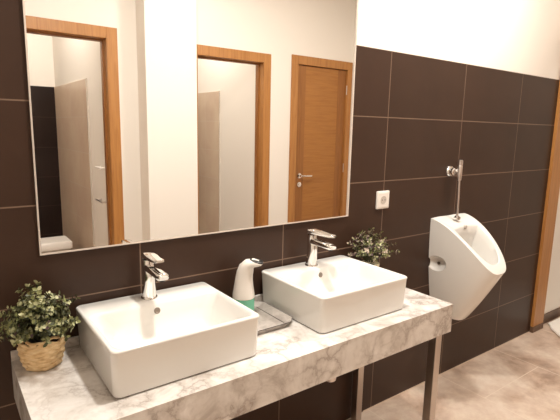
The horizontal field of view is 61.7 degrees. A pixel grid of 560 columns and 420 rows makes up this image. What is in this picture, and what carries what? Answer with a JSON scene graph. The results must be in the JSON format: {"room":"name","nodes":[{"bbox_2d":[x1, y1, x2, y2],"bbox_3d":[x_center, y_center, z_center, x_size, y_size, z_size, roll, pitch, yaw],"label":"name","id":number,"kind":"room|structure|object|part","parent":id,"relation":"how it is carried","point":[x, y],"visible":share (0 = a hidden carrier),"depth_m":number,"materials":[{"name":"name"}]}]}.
{"room":"public restroom","nodes":[
{"label":"public restroom","id":0,"kind":"room"},
{"bbox_2d":[347,317,559,419],"bbox_3d":[1.954,1.325,1.271,6.250,0.100,3.990,-6,12,-36],"label":"floor","id":1,"kind":"structure","parent":0,"point":[518,379],"depth_m":2.65,"materials":[{"name":"beige tile"}]},
{"bbox_2d":[11,288,452,419],"bbox_3d":[-0.051,0.763,1.716,1.532,0.766,0.461,-6,12,-36],"label":"countertop","id":2,"kind":"structure","parent":1,"relation":"on","point":[293,358],"depth_m":1.41,"materials":[{"name":"white stone"}]},
{"bbox_2d":[0,280,80,371],"bbox_3d":[-0.683,0.330,1.339,0.238,0.248,0.241,-6,12,-36],"label":"potted plant","id":3,"kind":"object","parent":2,"relation":"on","point":[41,347],"visible":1,"depth_m":1.31,"materials":[{"name":"green plant"}]},
{"bbox_2d":[17,334,65,371],"bbox_3d":[-0.690,0.404,1.360,0.126,0.095,0.127,-6,12,-36],"label":"woven basket","id":4,"kind":"object","parent":3,"relation":"attached to","point":[32,354],"depth_m":1.32,"materials":[{"name":"beige wicker"}]},
{"bbox_2d":[76,282,258,397],"bbox_3d":[-0.350,0.375,1.456,0.450,0.135,0.380,-6,12,-36],"label":"washbasin","id":5,"kind":"object","parent":2,"relation":"in","point":[135,345],"visible":1,"depth_m":1.40,"materials":[{"name":"white ceramic"}]},
{"bbox_2d":[141,251,168,299],"bbox_3d":[-0.399,0.219,1.493,0.054,0.158,0.159,-6,12,-36],"label":"faucet","id":6,"kind":"object","parent":5,"relation":"on","point":[151,271],"visible":1,"depth_m":1.51,"materials":[{"name":"silver metal"}]},
{"bbox_3d":[-0.405,0.153,1.492,0.042,0.028,0.126,-6,12,-36],"label":"lever","id":7,"kind":"part","parent":6,"relation":"part of","materials":[{"name":"silver metal"}]},
{"bbox_3d":[-0.390,0.195,1.476,0.039,0.027,0.128,-6,12,-36],"label":"spout","id":8,"kind":"part","parent":6,"relation":"part of","materials":[{"name":"silver metal"}]},
{"bbox_2d":[254,301,292,334],"bbox_3d":[-0.102,0.394,1.714,0.231,0.019,0.246,-6,12,-36],"label":"soap tray","id":9,"kind":"object","parent":2,"relation":"on","point":[271,318],"visible":0.46,"depth_m":1.72,"materials":[{"name":"grey"}]},
{"bbox_2d":[233,258,262,310],"bbox_3d":[-0.119,0.283,1.750,0.117,0.214,0.083,4,10,15],"label":"soap dispenser","id":10,"kind":"object","parent":9,"relation":"on","point":[243,291],"visible":0.89,"depth_m":1.72,"materials":[{"name":"white plastic"}]},
{"bbox_3d":[-0.138,0.357,1.767,0.082,0.062,0.082,4,10,15],"label":"soap tank","id":11,"kind":"part","parent":10,"relation":"part of","materials":[{"name":"green plastic"}]},
{"bbox_2d":[262,255,406,332],"bbox_3d":[0.211,0.316,1.865,0.450,0.135,0.380,-6,12,-36],"label":"washbasin","id":12,"kind":"object","parent":2,"relation":"in","point":[342,291],"visible":0.98,"depth_m":1.79,"materials":[{"name":"white ceramic"}]},
{"bbox_2d":[305,228,336,266],"bbox_3d":[0.174,0.160,1.911,0.082,0.156,0.159,-6,12,-36],"label":"faucet","id":13,"kind":"object","parent":12,"relation":"on","point":[313,242],"visible":1,"depth_m":1.92,"materials":[{"name":"silver metal"}]},
{"bbox_3d":[0.169,0.098,1.914,0.126,0.028,0.042,15,15,27],"label":"lever","id":14,"kind":"part","parent":13,"relation":"part of","materials":[{"name":"silver metal"}]},
{"bbox_3d":[0.173,0.136,1.885,0.039,0.027,0.128,-6,12,-36],"label":"spout","id":15,"kind":"part","parent":13,"relation":"part of","materials":[{"name":"silver metal"}]},
{"bbox_3d":[0.385,0.707,2.273,0.038,0.706,0.038,-6,12,-36],"label":"leg","id":16,"kind":"part","parent":2,"relation":"part of","materials":[{"name":"silver metal"}]},
{"bbox_2d":[347,227,399,266],"bbox_3d":[0.416,0.209,2.160,0.225,0.252,0.224,10,13,42],"label":"potted plant","id":17,"kind":"object","parent":2,"relation":"on","point":[363,252],"visible":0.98,"depth_m":2.13,"materials":[{"name":"green plant"}]},
{"bbox_3d":[0.415,0.289,2.178,0.088,0.090,0.088,-6,12,-36],"label":"pot","id":18,"kind":"part","parent":17,"relation":"part of","materials":[{"name":"beige"}]},
{"bbox_3d":[0.642,0.761,1.994,0.038,0.706,0.038,-6,12,-36],"label":"leg","id":19,"kind":"part","parent":2,"relation":"part of","materials":[{"name":"silver metal"}]},
{"bbox_2d":[548,318,559,336],"bbox_3d":[2.386,0.899,3.431,0.850,0.017,0.648,-6,12,-36],"label":"bath mat","id":20,"kind":"object","parent":1,"relation":"on","point":[554,325],"visible":1,"depth_m":3.50,"materials":[{"name":"white fabric"}]},
{"bbox_2d":[356,0,559,313],"bbox_3d":[0.847,-0.392,2.546,6.250,2.800,0.124,-6,12,-36],"label":"wall","id":21,"kind":"structure","parent":0,"point":[518,36],"depth_m":2.53,"materials":[{"name":"white paint"}]},
{"bbox_2d":[22,0,358,255],"bbox_3d":[-0.190,-0.463,1.666,1.267,1.105,0.007,-6,12,-36],"label":"wall mirror","id":22,"kind":"object","parent":21,"relation":"attached to","point":[151,120],"visible":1,"depth_m":1.59,"materials":[{"name":"clear glass"}]},
{"bbox_2d":[0,0,559,419],"bbox_3d":[0.166,0.188,2.064,4.290,1.792,0.006,-6,12,-36],"label":"wall tiles","id":23,"kind":"structure","parent":21,"relation":"attached to","point":[415,117],"depth_m":2.28,"materials":[{"name":"brown tile"}]},
{"bbox_2d":[376,190,389,208],"bbox_3d":[0.495,-0.049,2.254,0.084,0.086,0.011,-6,12,-36],"label":"wall socket","id":24,"kind":"object","parent":23,"relation":"attached to","point":[382,197],"visible":1,"depth_m":2.25,"materials":[{"name":"beige plastic"}]},
{"bbox_2d":[446,160,462,215],"bbox_3d":[0.940,-0.120,2.537,0.062,0.303,0.069,-6,12,-36],"label":"valve","id":25,"kind":"object","parent":23,"relation":"attached to","point":[450,170],"visible":1,"depth_m":2.52,"materials":[{"name":"silver metal"}]},
{"bbox_3d":[0.933,-0.206,2.518,0.042,0.042,0.019,-6,12,-36],"label":"shutoff knob","id":26,"kind":"part","parent":25,"relation":"part of","materials":[{"name":"silver metal"}]},
{"bbox_2d":[429,213,505,319],"bbox_3d":[1.026,0.325,2.521,0.310,0.566,0.336,-6,12,-36],"label":"urinal","id":27,"kind":"object","parent":23,"relation":"attached to","point":[466,262],"visible":0.98,"depth_m":2.48,"materials":[{"name":"white ceramic"}]},
{"bbox_2d":[363,332,528,411],"bbox_3d":[1.131,0.965,2.929,1.748,0.006,0.002,-6,12,-36],"label":"trim","id":28,"kind":"structure","parent":21,"relation":"attached to","point":[527,332],"depth_m":2.83,"materials":[{"name":"beige"}]},
{"bbox_2d":[543,307,559,323],"bbox_3d":[2.659,0.769,4.052,1.760,0.075,0.012,-6,12,-36],"label":"baseboard","id":29,"kind":"structure","parent":21,"relation":"attached to","point":[555,313],"depth_m":3.65,"materials":[{"name":"brown wood"}]},
{"bbox_2d":[529,323,542,332],"bbox_3d":[2.168,0.936,3.112,0.160,0.045,0.930,-6,12,-36],"label":"baseboard","id":30,"kind":"structure","parent":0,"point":[540,326],"depth_m":3.44,"materials":[{"name":"brown wood"}]},
{"bbox_3d":[2.542,-0.340,2.458,0.090,2.800,2.036,-6,12,-36],"label":"wall","id":31,"kind":"structure","parent":0,"visible":0},
{"bbox_2d":[530,82,559,326],"bbox_3d":[2.190,-0.098,2.932,0.154,2.055,0.930,-6,12,-36],"label":"door frame","id":32,"kind":"structure","parent":31,"relation":"in","point":[553,184],"depth_m":3.32,"materials":[{"name":"brown wood"}]}
]}

